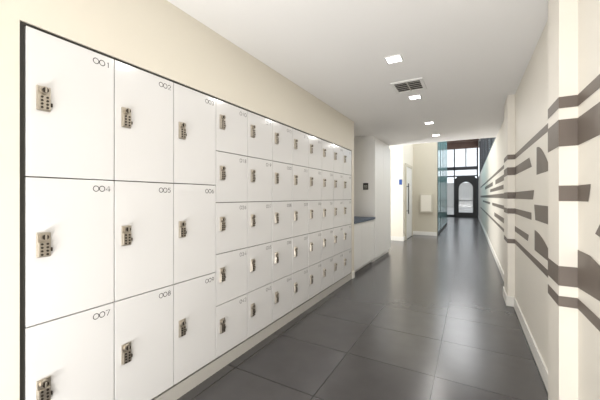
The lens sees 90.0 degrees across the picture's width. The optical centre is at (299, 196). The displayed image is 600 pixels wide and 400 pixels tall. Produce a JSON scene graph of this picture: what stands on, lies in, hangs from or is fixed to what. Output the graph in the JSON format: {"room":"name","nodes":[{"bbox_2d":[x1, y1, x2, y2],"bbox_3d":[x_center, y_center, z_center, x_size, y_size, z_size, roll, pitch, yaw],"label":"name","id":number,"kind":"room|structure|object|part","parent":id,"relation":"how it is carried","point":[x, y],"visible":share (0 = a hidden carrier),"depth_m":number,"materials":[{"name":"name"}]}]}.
{"room":"locker corridor","nodes":[
{"label":"locker corridor","id":0,"kind":"room"},
{"bbox_2d":[0,0,353,399],"bbox_3d":[-1.689,0.040,0.944,0.730,2.420,8.976,0,0,30],"label":"wall","id":1,"kind":"structure","parent":0,"point":[158,37],"depth_m":1.59,"materials":[{"name":"beige paint"}]},
{"bbox_2d":[167,0,547,145],"bbox_3d":[-0.906,-1.295,1.950,4.900,0.250,11.500,0,0,30],"label":"ceiling","id":2,"kind":"structure","parent":0,"point":[469,55],"depth_m":2.41,"materials":[{"name":"paint"}]},
{"bbox_2d":[384,54,403,63],"bbox_3d":[0.797,-1.167,2.542,0.136,0.006,0.136,0,0,30],"label":"recessed light","id":3,"kind":"object","parent":2,"relation":"in","point":[395,58],"visible":1,"depth_m":2.54,"materials":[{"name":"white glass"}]},
{"bbox_2d":[390,77,426,93],"bbox_3d":[1.145,-1.164,3.156,0.310,0.012,0.340,0,0,30],"label":"ceiling air vent","id":4,"kind":"object","parent":2,"relation":"attached to","point":[417,84],"depth_m":3.14,"materials":[{"name":"white metal"}]},
{"bbox_2d":[408,94,421,99],"bbox_3d":[1.345,-1.167,3.509,0.136,0.006,0.136,0,0,30],"label":"recessed light","id":5,"kind":"object","parent":2,"relation":"in","point":[419,95],"visible":1,"depth_m":3.51,"materials":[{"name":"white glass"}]},
{"bbox_2d":[177,216,547,399],"bbox_3d":[3.743,1.300,7.822,7.200,0.100,26.300,0,0,30],"label":"floor","id":6,"kind":"structure","parent":0,"point":[430,318],"depth_m":2.61,"materials":[{"name":"grey tile"}]},
{"bbox_2d":[20,21,350,399],"bbox_3d":[-0.381,0.270,3.017,0.562,1.960,3.883,0,0,30],"label":"lockers","id":7,"kind":"object","parent":6,"relation":"on","point":[169,228],"visible":1,"depth_m":1.69,"materials":[{"name":"white laminate"}]},
{"bbox_2d":[354,216,374,271],"bbox_3d":[0.865,0.815,5.335,0.635,0.870,1.175,0,0,30],"label":"base cabinet","id":8,"kind":"object","parent":6,"relation":"on","point":[363,226],"visible":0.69,"depth_m":5.12,"materials":[{"name":"white laminate"}]},
{"bbox_2d":[354,216,374,223],"bbox_3d":[0.865,0.400,5.335,0.635,0.040,1.175,0,0,30],"label":"countertop","id":9,"kind":"structure","parent":8,"relation":"on","point":[357,219],"depth_m":5.30,"materials":[{"name":"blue stone"}]},
{"bbox_2d":[354,136,390,261],"bbox_3d":[1.474,0.041,6.419,0.625,2.419,1.298,0,0,30],"label":"tall cabinet","id":10,"kind":"object","parent":6,"relation":"on","point":[372,156],"visible":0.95,"depth_m":5.87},
{"bbox_2d":[363,183,367,189],"bbox_3d":[1.265,-0.205,5.782,0.100,0.130,0.013,0,0,30],"label":"wall sign","id":11,"kind":"object","parent":10,"relation":"attached to","point":[365,185],"visible":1,"depth_m":5.78,"materials":[{"name":"black plastic"}]},
{"bbox_3d":[5.593,-0.790,11.767,0.050,4.080,4.570,0,0,30],"label":"rails","id":12,"kind":"object","parent":6,"relation":"on","visible":0},
{"bbox_2d":[438,141,446,231],"bbox_3d":[5.596,-0.790,11.771,0.030,3.920,4.500,0,0,30],"label":"panels","id":13,"kind":"object","parent":12,"relation":"attached to","point":[442,146],"visible":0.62,"depth_m":11.54,"materials":[{"name":"teal glass"}]},
{"bbox_2d":[389,145,403,236],"bbox_3d":[1.940,-1.200,9.153,2.350,4.900,0.160,0,0,30],"label":"wall","id":14,"kind":"structure","parent":0,"point":[397,152],"depth_m":8.58,"materials":[{"name":"beige paint"}]},
{"bbox_2d":[391,231,436,240],"bbox_3d":[2.633,1.190,9.637,3.080,0.120,1.715,0,0,30],"label":"baseboard","id":15,"kind":"structure","parent":14,"relation":"attached to","point":[395,238],"depth_m":9.66,"materials":[{"name":"paint"}]},
{"bbox_2d":[404,144,412,235],"bbox_3d":[3.316,-1.200,9.351,0.150,4.900,1.540,0,0,30],"label":"wall","id":16,"kind":"structure","parent":0,"point":[408,149],"depth_m":8.96,"materials":[{"name":"beige paint"}]},
{"bbox_2d":[405,163,412,239],"bbox_3d":[3.340,0.135,9.199,0.039,2.230,1.160,0,0,30],"label":"door frame","id":17,"kind":"structure","parent":16,"relation":"attached to","point":[406,164],"depth_m":8.74,"materials":[{"name":"beige paint"}]},
{"bbox_2d":[407,167,411,237],"bbox_3d":[3.333,0.170,9.203,0.024,2.140,1.000,0,0,30],"label":"leaf","id":18,"kind":"object","parent":16,"relation":"attached to","point":[409,170],"visible":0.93,"depth_m":9.26,"materials":[{"name":"white wood"}]},
{"bbox_2d":[407,183,408,213],"bbox_3d":[3.175,0.050,8.833,0.075,0.900,0.030,0,0,30],"label":"door handle","id":19,"kind":"object","parent":18,"relation":"attached to","point":[408,183],"depth_m":8.81,"materials":[{"name":"metal"}]},
{"bbox_2d":[413,142,437,234],"bbox_3d":[4.053,-1.200,9.910,0.880,4.900,0.160,0,0,30],"label":"wall","id":20,"kind":"structure","parent":0,"point":[425,155],"depth_m":9.79,"materials":[{"name":"beige paint"}]},
{"bbox_2d":[420,194,432,212],"bbox_3d":[4.089,0.200,9.711,0.380,0.600,0.149,0,0,30],"label":"panel","id":21,"kind":"object","parent":20,"relation":"attached to","point":[426,200],"visible":1,"depth_m":9.64,"materials":[{"name":"beige paint"}]},
{"bbox_3d":[4.055,0.200,9.650,0.300,0.520,0.010,0,0,30],"label":"panel","id":22,"kind":"part","parent":21,"relation":"part of","materials":[{"name":"beige paint"}]},
{"bbox_2d":[447,141,478,149],"bbox_3d":[10.143,-3.350,18.964,2.450,0.600,0.200,0,0,30],"label":"wall","id":23,"kind":"structure","parent":0,"point":[473,144],"depth_m":18.85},
{"bbox_2d":[447,147,477,216],"bbox_3d":[10.078,-0.900,18.955,2.046,4.300,0.120,0,0,30],"label":"frame","id":24,"kind":"object","parent":23,"relation":"attached to","point":[454,168],"visible":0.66,"depth_m":18.77,"materials":[{"name":"metal"}]},
{"bbox_2d":[455,176,476,216],"bbox_3d":[10.371,-0.010,18.778,1.190,2.520,0.100,0,0,30],"label":"leaf","id":25,"kind":"object","parent":24,"relation":"attached to","point":[472,180],"visible":0.99,"depth_m":18.74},
{"bbox_2d":[447,139,478,142],"bbox_3d":[5.534,-3.475,13.370,4.446,0.350,12.320,0,0,30],"label":"ceiling","id":26,"kind":"structure","parent":0,"point":[468,140],"depth_m":17.84,"materials":[{"name":"brown wood"}]},
{"bbox_2d":[478,0,599,399],"bbox_3d":[4.665,-1.200,7.069,0.254,4.900,25.900,0,0,30],"label":"wall","id":27,"kind":"structure","parent":0,"point":[531,95],"depth_m":2.15,"materials":[{"name":"white paint"}]},
{"bbox_2d":[478,137,495,177],"bbox_3d":[7.436,-2.120,12.096,0.120,1.900,14.380,0,0,30],"label":"mullions","id":28,"kind":"object","parent":27,"relation":"attached to","point":[485,144],"visible":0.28,"depth_m":11.21,"materials":[{"name":"metal"}]},
{"bbox_2d":[504,94,514,296],"bbox_3d":[2.519,0.040,3.612,0.070,2.420,0.410,0,0,30],"label":"trim","id":29,"kind":"structure","parent":27,"relation":"attached to","point":[509,106],"depth_m":3.44,"materials":[{"name":"white paint"}]},
{"bbox_2d":[478,216,547,391],"bbox_3d":[4.493,1.192,7.109,0.084,0.115,25.800,0,0,30],"label":"baseboard","id":30,"kind":"structure","parent":27,"relation":"attached to","point":[511,301],"depth_m":2.70,"materials":[{"name":"paint"}]},
{"bbox_2d":[481,74,599,330],"bbox_3d":[4.301,0.022,6.758,0.072,1.015,18.000,0,0,30],"label":"wall decal","id":31,"kind":"object","parent":27,"relation":"attached to","point":[574,131],"depth_m":1.45,"materials":[{"name":"grey paint"}]},
{"bbox_2d":[548,0,577,399],"bbox_3d":[1.346,0.040,1.541,0.070,2.420,0.231,0,0,30],"label":"pillar","id":32,"kind":"structure","parent":27,"relation":"attached to","point":[562,14],"depth_m":1.45,"materials":[{"name":"white paint"}]},
{"label":"outside","id":33,"kind":"structure","parent":0,"visible":0},
{"bbox_2d":[447,207,472,214],"bbox_3d":[20.167,1.320,35.588,60.000,0.100,38.190,0,0,30],"label":"ground","id":34,"kind":"structure","parent":33,"point":[450,210],"depth_m":28.22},
{"bbox_2d":[447,183,472,206],"bbox_3d":[20.953,-0.240,36.976,24.000,3.020,1.000,0,0,30],"label":"building","id":35,"kind":"structure","parent":34,"relation":"on","point":[465,189],"depth_m":36.94,"materials":[{"name":"paint"}]}
]}

